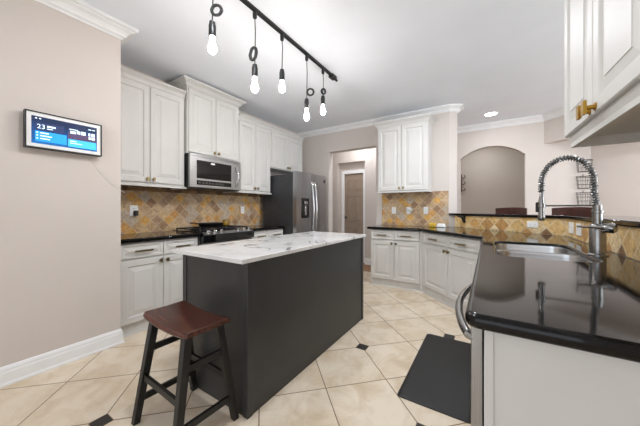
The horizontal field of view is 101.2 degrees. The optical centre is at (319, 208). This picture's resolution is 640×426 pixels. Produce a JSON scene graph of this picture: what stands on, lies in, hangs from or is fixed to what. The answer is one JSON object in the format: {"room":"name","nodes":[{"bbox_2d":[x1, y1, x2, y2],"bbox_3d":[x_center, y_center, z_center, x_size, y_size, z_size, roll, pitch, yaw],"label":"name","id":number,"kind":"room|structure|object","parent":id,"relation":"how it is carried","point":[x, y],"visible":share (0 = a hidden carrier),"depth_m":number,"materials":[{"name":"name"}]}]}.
{"room":"kitchen","nodes":[
{"label":"kitchen","id":0,"kind":"room"},
{"bbox_2d":[0,0,120,366],"bbox_3d":[-3.317,-0.210,0.707,0.850,2.800,4.412,0,0,33],"label":"wall","id":1,"kind":"structure","parent":0,"point":[60,216],"depth_m":1.99,"materials":[{"name":"paint"}]},
{"bbox_2d":[23,109,101,156],"bbox_3d":[-1.943,-0.562,2.007,0.065,0.258,0.430,0,0,33],"label":"smart display","id":2,"kind":"object","parent":1,"relation":"attached to","point":[44,131],"visible":1,"depth_m":1.96,"materials":[{"name":"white plastic"}]},
{"bbox_2d":[0,328,124,387],"bbox_3d":[-2.978,1.125,0.503,0.102,0.130,4.434,0,0,33],"label":"baseboard","id":3,"kind":"structure","parent":1,"relation":"attached to","point":[12,373],"depth_m":1.98,"materials":[{"name":"paint"}]},
{"bbox_2d":[35,0,138,45],"bbox_3d":[-3.177,-1.556,0.677,0.780,0.108,4.512,0,0,33],"label":"trim","id":4,"kind":"structure","parent":1,"relation":"attached to","point":[79,10],"depth_m":2.13,"materials":[{"name":"paint"}]},
{"bbox_2d":[121,64,297,233],"bbox_3d":[-0.799,-0.210,5.269,0.170,2.800,5.988,0,0,33],"label":"wall","id":5,"kind":"structure","parent":0,"point":[241,112],"depth_m":4.67,"materials":[{"name":"paint"}]},
{"bbox_2d":[130,205,137,215],"bbox_3d":[-2.128,0.020,3.008,0.008,0.125,0.085,0,0,33],"label":"wall outlet","id":6,"kind":"object","parent":5,"relation":"attached to","point":[132,207],"visible":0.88,"depth_m":3.00,"materials":[{"name":"white plastic"}]},
{"bbox_2d":[121,66,186,189],"bbox_3d":[-1.969,-0.834,2.940,0.352,1.177,0.823,0,0,33],"label":"upper cabinet","id":7,"kind":"object","parent":5,"relation":"attached to","point":[152,110],"visible":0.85,"depth_m":2.87,"materials":[{"name":"paint"}]},
{"bbox_2d":[121,185,262,233],"bbox_3d":[-1.686,-0.018,3.714,0.013,0.585,2.405,0,0,33],"label":"backsplash","id":8,"kind":"structure","parent":5,"relation":"attached to","point":[159,208],"depth_m":3.47,"materials":[{"name":"tile"}]},
{"bbox_2d":[167,75,245,161],"bbox_3d":[-1.514,-1.130,3.591,0.416,0.890,0.938,0,0,33],"label":"upper cabinet","id":9,"kind":"object","parent":5,"relation":"attached to","point":[211,115],"visible":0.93,"depth_m":3.43,"materials":[{"name":"paint"}]},
{"bbox_2d":[181,153,240,191],"bbox_3d":[-1.497,-0.469,3.579,0.457,0.425,0.776,0,0,33],"label":"microwave","id":10,"kind":"object","parent":9,"relation":"attached to","point":[201,172],"visible":0.97,"depth_m":3.42,"materials":[{"name":"silver metal"}]},
{"bbox_2d":[223,113,271,194],"bbox_3d":[-1.136,-0.828,4.240,0.352,1.165,0.730,0,0,33],"label":"upper cabinet","id":11,"kind":"object","parent":5,"relation":"attached to","point":[254,134],"visible":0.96,"depth_m":4.14,"materials":[{"name":"paint"}]},
{"bbox_2d":[270,126,303,173],"bbox_3d":[-0.705,-1.055,4.913,0.352,0.710,0.905,0,0,33],"label":"upper cabinet","id":12,"kind":"object","parent":5,"relation":"attached to","point":[285,146],"visible":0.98,"depth_m":4.79,"materials":[{"name":"paint"}]},
{"bbox_2d":[0,263,470,425],"bbox_3d":[1.308,1.215,1.300,9.200,0.050,10.400,0,0,33],"label":"floor","id":13,"kind":"structure","parent":0,"point":[357,380],"depth_m":1.77,"materials":[{"name":"beige tile"}]},
{"bbox_2d":[121,237,197,337],"bbox_3d":[-1.849,0.753,2.863,0.637,0.873,0.783,0,0,33],"label":"base cabinet","id":14,"kind":"object","parent":13,"relation":"on","point":[151,275],"visible":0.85,"depth_m":2.59,"materials":[{"name":"paint"}]},
{"bbox_2d":[121,231,199,243],"bbox_3d":[-1.852,0.296,2.863,0.628,0.040,0.788,0,0,33],"label":"countertop","id":15,"kind":"structure","parent":14,"relation":"on","point":[161,235],"depth_m":2.74,"materials":[{"name":"black stone"}]},
{"bbox_2d":[131,300,238,425],"bbox_3d":[-0.754,0.890,1.478,0.470,0.600,0.369,0,0,35],"label":"bar stool","id":16,"kind":"object","parent":13,"relation":"on","point":[182,320],"visible":1,"depth_m":1.45,"materials":[{"name":"brown wood"}]},
{"bbox_2d":[173,225,253,245],"bbox_3d":[-1.386,0.700,3.502,0.687,0.921,0.778,0,0,33],"label":"gas range","id":17,"kind":"object","parent":13,"relation":"on","point":[224,233],"visible":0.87,"depth_m":3.29,"materials":[{"name":"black metal"}]},
{"bbox_2d":[190,222,222,226],"bbox_3d":[-1.498,0.203,3.569,0.335,0.069,0.397,0,0,7],"label":"pan","id":18,"kind":"object","parent":17,"relation":"on","point":[210,224],"visible":0.99,"depth_m":3.48,"materials":[{"name":"metal"}]},
{"bbox_2d":[173,228,246,232],"bbox_3d":[-1.423,0.278,3.526,0.600,0.020,0.778,0,0,33],"label":"cooktop","id":19,"kind":"object","parent":17,"relation":"in","point":[195,230],"depth_m":3.28,"materials":[{"name":"black glass"}]},
{"bbox_2d":[222,219,228,224],"bbox_3d":[-1.406,0.196,3.923,0.096,0.085,0.095,0,0,33],"label":"jar","id":20,"kind":"object","parent":17,"relation":"on","point":[225,221],"visible":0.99,"depth_m":3.88,"materials":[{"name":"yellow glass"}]},
{"bbox_2d":[251,229,282,238],"bbox_3d":[-1.020,0.753,4.157,0.637,0.873,0.700,0,0,33],"label":"base cabinet","id":21,"kind":"object","parent":13,"relation":"on","point":[275,232],"visible":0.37,"depth_m":3.99,"materials":[{"name":"paint"}]},
{"bbox_2d":[234,225,284,230],"bbox_3d":[-1.023,0.296,4.157,0.628,0.040,0.704,0,0,33],"label":"countertop","id":22,"kind":"structure","parent":21,"relation":"on","point":[254,227],"depth_m":4.11,"materials":[{"name":"black stone"}]},
{"bbox_2d":[171,231,365,419],"bbox_3d":[-0.259,0.732,2.331,0.714,0.916,1.710,0,0,33],"label":"kitchen island","id":23,"kind":"object","parent":13,"relation":"on","point":[287,299],"visible":0.91,"depth_m":1.75,"materials":[{"name":"paint"}]},
{"bbox_2d":[263,171,325,234],"bbox_3d":[-0.402,0.280,4.756,0.832,1.780,0.905,0,0,33],"label":"refrigerator","id":24,"kind":"object","parent":13,"relation":"on","point":[297,201],"visible":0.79,"depth_m":4.42,"materials":[{"name":"metal"}]},
{"bbox_2d":[371,229,419,291],"bbox_3d":[1.265,0.753,4.194,0.755,0.873,0.642,0,0,33],"label":"base cabinet","id":25,"kind":"object","parent":13,"relation":"on","point":[395,254],"visible":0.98,"depth_m":3.94,"materials":[{"name":"paint"}]},
{"bbox_2d":[420,231,422,291],"bbox_3d":[1.516,0.753,3.776,0.122,0.873,0.106,0,0,33],"label":"trim","id":26,"kind":"structure","parent":13,"relation":"on","point":[421,286],"depth_m":3.76,"materials":[{"name":"paint"}]},
{"bbox_2d":[397,334,470,423],"bbox_3d":[0.930,1.182,1.977,0.417,0.016,0.988,0,0,33],"label":"floor mat","id":27,"kind":"object","parent":13,"relation":"on","point":[438,379],"visible":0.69,"depth_m":1.82,"materials":[{"name":"rubber"}]},
{"bbox_2d":[422,232,495,313],"bbox_3d":[1.782,0.753,3.290,0.557,0.873,1.060,0,0,-12],"label":"base cabinet","id":28,"kind":"object","parent":13,"relation":"on","point":[449,262],"visible":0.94,"depth_m":3.22,"materials":[{"name":"paint"}]},
{"bbox_2d":[367,225,639,362],"bbox_3d":[1.041,0.296,2.499,2.286,0.040,3.742,0,0,33],"label":"countertop","id":29,"kind":"structure","parent":28,"relation":"on","point":[594,307],"depth_m":0.85,"materials":[{"name":"black stone"}]},
{"bbox_2d":[436,223,445,227],"bbox_3d":[1.825,0.246,3.961,0.079,0.058,0.144,0,0,-37],"label":"covered dish","id":30,"kind":"object","parent":29,"relation":"on","point":[438,224],"visible":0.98,"depth_m":3.94,"materials":[{"name":"white ceramic"}]},
{"bbox_2d":[495,244,593,262],"bbox_3d":[1.479,0.400,1.808,0.446,0.211,0.836,0,0,33],"label":"sink","id":31,"kind":"object","parent":29,"relation":"in","point":[513,250],"visible":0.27,"depth_m":1.86,"materials":[{"name":"metal"}]},
{"bbox_2d":[535,155,617,256],"bbox_3d":[1.555,-0.031,1.608,0.359,0.614,0.116,0,0,28],"label":"faucet","id":32,"kind":"object","parent":29,"relation":"on","point":[598,230],"visible":1,"depth_m":1.57,"materials":[{"name":"silver metal"}]},
{"bbox_2d":[455,283,483,425],"bbox_3d":[0.819,0.756,0.850,0.674,0.868,0.616,0,0,33],"label":"dishwasher","id":33,"kind":"object","parent":13,"relation":"on","point":[475,335],"visible":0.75,"depth_m":0.73,"materials":[{"name":"silver metal"}]},
{"bbox_2d":[495,207,526,213],"bbox_3d":[2.647,0.583,3.863,0.520,1.215,0.470,0,0,-16],"label":"bar chair","id":34,"kind":"object","parent":13,"relation":"on","point":[508,210],"visible":0.19,"depth_m":3.94,"materials":[{"name":"brown wood"}]},
{"bbox_2d":[484,330,639,425],"bbox_3d":[0.731,0.754,0.528,0.682,0.872,0.018,0,0,33],"label":"end panel","id":35,"kind":"object","parent":13,"relation":"on","point":[527,382],"visible":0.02,"depth_m":0.63,"materials":[{"name":"paint"}]},
{"bbox_2d":[552,207,591,214],"bbox_3d":[2.838,0.583,3.076,0.520,1.215,0.470,0,0,-16],"label":"bar chair","id":36,"kind":"object","parent":13,"relation":"on","point":[561,210],"visible":0.15,"depth_m":3.18,"materials":[{"name":"brown wood"}]},
{"bbox_2d":[81,0,563,133],"bbox_3d":[1.631,-1.660,1.805,9.200,0.100,11.600,0,0,33],"label":"ceiling","id":37,"kind":"structure","parent":0,"point":[386,57],"depth_m":2.71,"materials":[{"name":"paint"}]},
{"bbox_2d":[208,0,337,120],"bbox_3d":[-0.400,-1.262,2.276,0.135,0.697,2.301,0,0,33],"label":"track light","id":38,"kind":"object","parent":37,"relation":"in","point":[247,3],"depth_m":2.25,"materials":[{"name":"black metal"}]},
{"bbox_2d":[209,20,215,37],"bbox_3d":[-0.732,-1.224,1.787,0.048,0.107,0.047,0,0,33],"label":"socket","id":39,"kind":"object","parent":38,"relation":"attached to","point":[212,27],"depth_m":1.77,"materials":[{"name":"black plastic"}]},
{"bbox_2d":[252,63,257,77],"bbox_3d":[-0.523,-1.111,2.112,0.048,0.107,0.047,0,0,33],"label":"socket","id":40,"kind":"object","parent":38,"relation":"attached to","point":[254,66],"depth_m":2.09,"materials":[{"name":"black plastic"}]},
{"bbox_2d":[279,69,284,80],"bbox_3d":[-0.345,-1.218,2.390,0.048,0.107,0.047,0,0,33],"label":"socket","id":41,"kind":"object","parent":38,"relation":"attached to","point":[281,74],"depth_m":2.37,"materials":[{"name":"black plastic"}]},
{"bbox_2d":[304,98,308,108],"bbox_3d":[-0.137,-1.087,2.715,0.048,0.107,0.047,0,0,33],"label":"socket","id":42,"kind":"object","parent":38,"relation":"attached to","point":[306,103],"depth_m":2.70,"materials":[{"name":"black plastic"}]},
{"bbox_2d":[321,95,324,104],"bbox_3d":[0.034,-1.234,2.982,0.048,0.107,0.047,0,0,33],"label":"socket","id":43,"kind":"object","parent":38,"relation":"attached to","point":[322,97],"depth_m":2.96,"materials":[{"name":"black plastic"}]},
{"bbox_2d":[484,112,498,115],"bbox_3d":[2.894,-1.607,4.452,0.216,0.006,0.216,0,0,33],"label":"recessed light","id":44,"kind":"object","parent":37,"relation":"in","point":[488,113],"visible":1,"depth_m":4.42,"materials":[{"name":"paint"}]},
{"bbox_2d":[340,162,364,232],"bbox_3d":[0.846,-0.210,5.954,1.200,2.800,0.100,0,0,33],"label":"door frame","id":45,"kind":"structure","parent":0,"point":[359,165],"depth_m":6.08,"materials":[{"name":"paint"}]},
{"bbox_2d":[333,148,375,258],"bbox_3d":[0.942,-0.210,5.762,2.230,2.800,0.120,0,0,33],"label":"wall","id":46,"kind":"structure","parent":0,"point":[368,156],"depth_m":5.67,"materials":[{"name":"paint"}]},
{"bbox_2d":[342,169,364,262],"bbox_3d":[0.759,0.160,5.940,0.610,2.060,0.018,0,0,33],"label":"trim","id":47,"kind":"structure","parent":46,"relation":"attached to","point":[353,171],"depth_m":5.81,"materials":[{"name":"paint"}]},
{"bbox_2d":[345,173,362,233],"bbox_3d":[0.765,0.195,5.949,0.470,1.980,0.105,0,0,33],"label":"door","id":48,"kind":"structure","parent":46,"relation":"in","point":[353,182],"depth_m":5.96,"materials":[{"name":"brown wood"}]},
{"bbox_2d":[365,258,370,264],"bbox_3d":[1.319,1.125,5.437,0.845,0.130,0.022,0,0,33],"label":"baseboard","id":49,"kind":"structure","parent":46,"relation":"attached to","point":[367,261],"depth_m":5.62,"materials":[{"name":"paint"}]},
{"bbox_2d":[302,112,456,231],"bbox_3d":[0.877,-0.210,4.937,3.010,2.800,0.160,0,0,33],"label":"wall","id":50,"kind":"structure","parent":0,"point":[317,151],"depth_m":4.77,"materials":[{"name":"paint"}]},
{"bbox_2d":[298,104,463,137],"bbox_3d":[0.913,-1.566,4.914,3.095,0.088,0.330,0,0,33],"label":"trim","id":51,"kind":"structure","parent":50,"relation":"attached to","point":[457,108],"depth_m":4.63,"materials":[{"name":"paint"}]},
{"bbox_2d":[373,113,435,193],"bbox_3d":[1.370,-0.848,4.302,0.921,1.165,0.369,0,0,33],"label":"upper cabinet","id":52,"kind":"object","parent":50,"relation":"attached to","point":[404,144],"visible":1,"depth_m":4.16,"materials":[{"name":"paint"}]},
{"bbox_2d":[382,191,448,226],"bbox_3d":[1.559,-0.005,4.398,1.070,0.560,0.012,0,0,33],"label":"backsplash","id":53,"kind":"structure","parent":50,"relation":"attached to","point":[437,202],"depth_m":4.36,"materials":[{"name":"tile"}]},
{"bbox_2d":[423,207,427,213],"bbox_3d":[1.721,0.025,4.281,0.072,0.116,0.008,0,0,33],"label":"wall outlet","id":54,"kind":"object","parent":50,"relation":"attached to","point":[425,209],"visible":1,"depth_m":4.28,"materials":[{"name":"white plastic"}]},
{"bbox_2d":[461,147,523,212],"bbox_3d":[4.073,-0.210,6.357,3.200,2.800,0.100,0,0,33],"label":"wall","id":55,"kind":"structure","parent":0,"point":[494,178],"depth_m":6.27,"materials":[{"name":"paint"}]},
{"bbox_2d":[461,175,465,191],"bbox_3d":[3.577,-0.645,6.556,0.101,0.430,0.024,0,0,33],"label":"wall hooks","id":56,"kind":"object","parent":55,"relation":"attached to","point":[461,175],"visible":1,"depth_m":6.57,"materials":[{"name":"black metal"}]},
{"bbox_2d":[457,121,590,213],"bbox_3d":[3.262,-0.210,5.012,2.685,2.800,0.160,0,0,33],"label":"wall","id":57,"kind":"structure","parent":0,"point":[560,182],"depth_m":4.58,"materials":[{"name":"paint"}]},
{"bbox_2d":[576,176,591,188],"bbox_3d":[4.230,-0.446,4.213,0.176,0.238,0.129,0,0,33],"label":"wire basket","id":58,"kind":"object","parent":57,"relation":"attached to","point":[577,177],"visible":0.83,"depth_m":4.23,"materials":[{"name":"black metal"}]},
{"bbox_2d":[576,192,591,204],"bbox_3d":[4.230,-0.181,4.213,0.176,0.238,0.129,0,0,33],"label":"wire basket","id":59,"kind":"object","parent":57,"relation":"attached to","point":[579,192],"visible":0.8,"depth_m":4.24,"materials":[{"name":"black metal"}]},
{"bbox_2d":[576,159,592,171],"bbox_3d":[4.230,-0.716,4.213,0.176,0.238,0.129,0,0,33],"label":"wire basket","id":60,"kind":"object","parent":57,"relation":"attached to","point":[586,159],"visible":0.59,"depth_m":4.22,"materials":[{"name":"black metal"}]},
{"bbox_2d":[461,227,639,261],"bbox_3d":[2.241,0.645,2.603,0.777,1.090,2.958,0,0,10],"label":"wall","id":61,"kind":"structure","parent":0,"point":[461,227],"depth_m":2.21,"materials":[{"name":"paint"}]},
{"bbox_2d":[457,216,465,222],"bbox_3d":[2.082,0.151,3.872,0.120,0.100,0.036,0,0,-16],"label":"bracket","id":62,"kind":"object","parent":61,"relation":"attached to","point":[463,218],"visible":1,"depth_m":3.87,"materials":[{"name":"metal"}]},
{"bbox_2d":[455,215,567,235],"bbox_3d":[2.299,0.188,3.366,0.012,0.175,1.476,0,0,-16],"label":"backsplash","id":63,"kind":"structure","parent":61,"relation":"attached to","point":[550,226],"depth_m":3.16,"materials":[{"name":"beige tile"}]},
{"bbox_2d":[527,221,537,227],"bbox_3d":[2.402,0.175,2.973,0.008,0.072,0.116,0,0,-16],"label":"wall outlet","id":64,"kind":"object","parent":61,"relation":"attached to","point":[532,224],"visible":1,"depth_m":2.97,"materials":[{"name":"white plastic"}]},
{"bbox_2d":[449,213,639,227],"bbox_3d":[2.365,0.083,2.596,1.171,0.033,3.188,0,0,8],"label":"countertop","id":65,"kind":"structure","parent":61,"relation":"on","point":[629,221],"depth_m":2.34,"materials":[{"name":"black stone"}]},
{"bbox_2d":[569,222,573,233],"bbox_3d":[2.406,0.180,2.520,0.008,0.105,0.170,0,0,33],"label":"wall outlet","id":66,"kind":"object","parent":61,"relation":"attached to","point":[571,224],"visible":1,"depth_m":2.50,"materials":[{"name":"white plastic"}]},
{"bbox_2d":[576,223,581,235],"bbox_3d":[2.272,0.180,2.309,0.008,0.105,0.150,0,0,33],"label":"wall outlet","id":67,"kind":"object","parent":61,"relation":"attached to","point":[578,230],"visible":0.91,"depth_m":2.31,"materials":[{"name":"white plastic"}]},
{"bbox_2d":[568,219,639,260],"bbox_3d":[1.767,0.188,1.501,0.012,0.175,2.735,0,0,33],"label":"backsplash","id":68,"kind":"structure","parent":61,"relation":"attached to","point":[626,241],"depth_m":1.58,"materials":[{"name":"beige tile"}]},
{"bbox_2d":[544,115,567,143],"bbox_3d":[4.379,-1.367,3.123,0.410,0.485,2.977,0,0,-12],"label":"wall","id":69,"kind":"structure","parent":0,"point":[553,128],"depth_m":4.37,"materials":[{"name":"paint"}]},
{"bbox_2d":[457,107,563,132],"bbox_3d":[3.771,-1.560,3.742,0.923,0.100,4.385,0,0,-29],"label":"trim","id":70,"kind":"structure","parent":69,"relation":"attached to","point":[559,112],"depth_m":4.72,"materials":[{"name":"paint"}]},
{"bbox_2d":[591,142,639,216],"bbox_3d":[4.859,-0.210,2.222,0.141,2.800,4.405,0,0,-12],"label":"wall","id":71,"kind":"structure","parent":0,"point":[617,166],"depth_m":3.90,"materials":[{"name":"paint"}]},
{"bbox_3d":[0.353,-0.210,-0.862,0.156,2.800,4.930,0,0,33],"label":"wall","id":72,"kind":"structure","parent":0,"visible":0},
{"bbox_2d":[564,0,639,147],"bbox_3d":[1.137,-0.965,0.815,0.385,1.270,1.290,0,0,31],"label":"upper cabinet","id":73,"kind":"object","parent":72,"relation":"attached to","point":[602,37],"visible":1,"depth_m":1.06,"materials":[{"name":"paint"}]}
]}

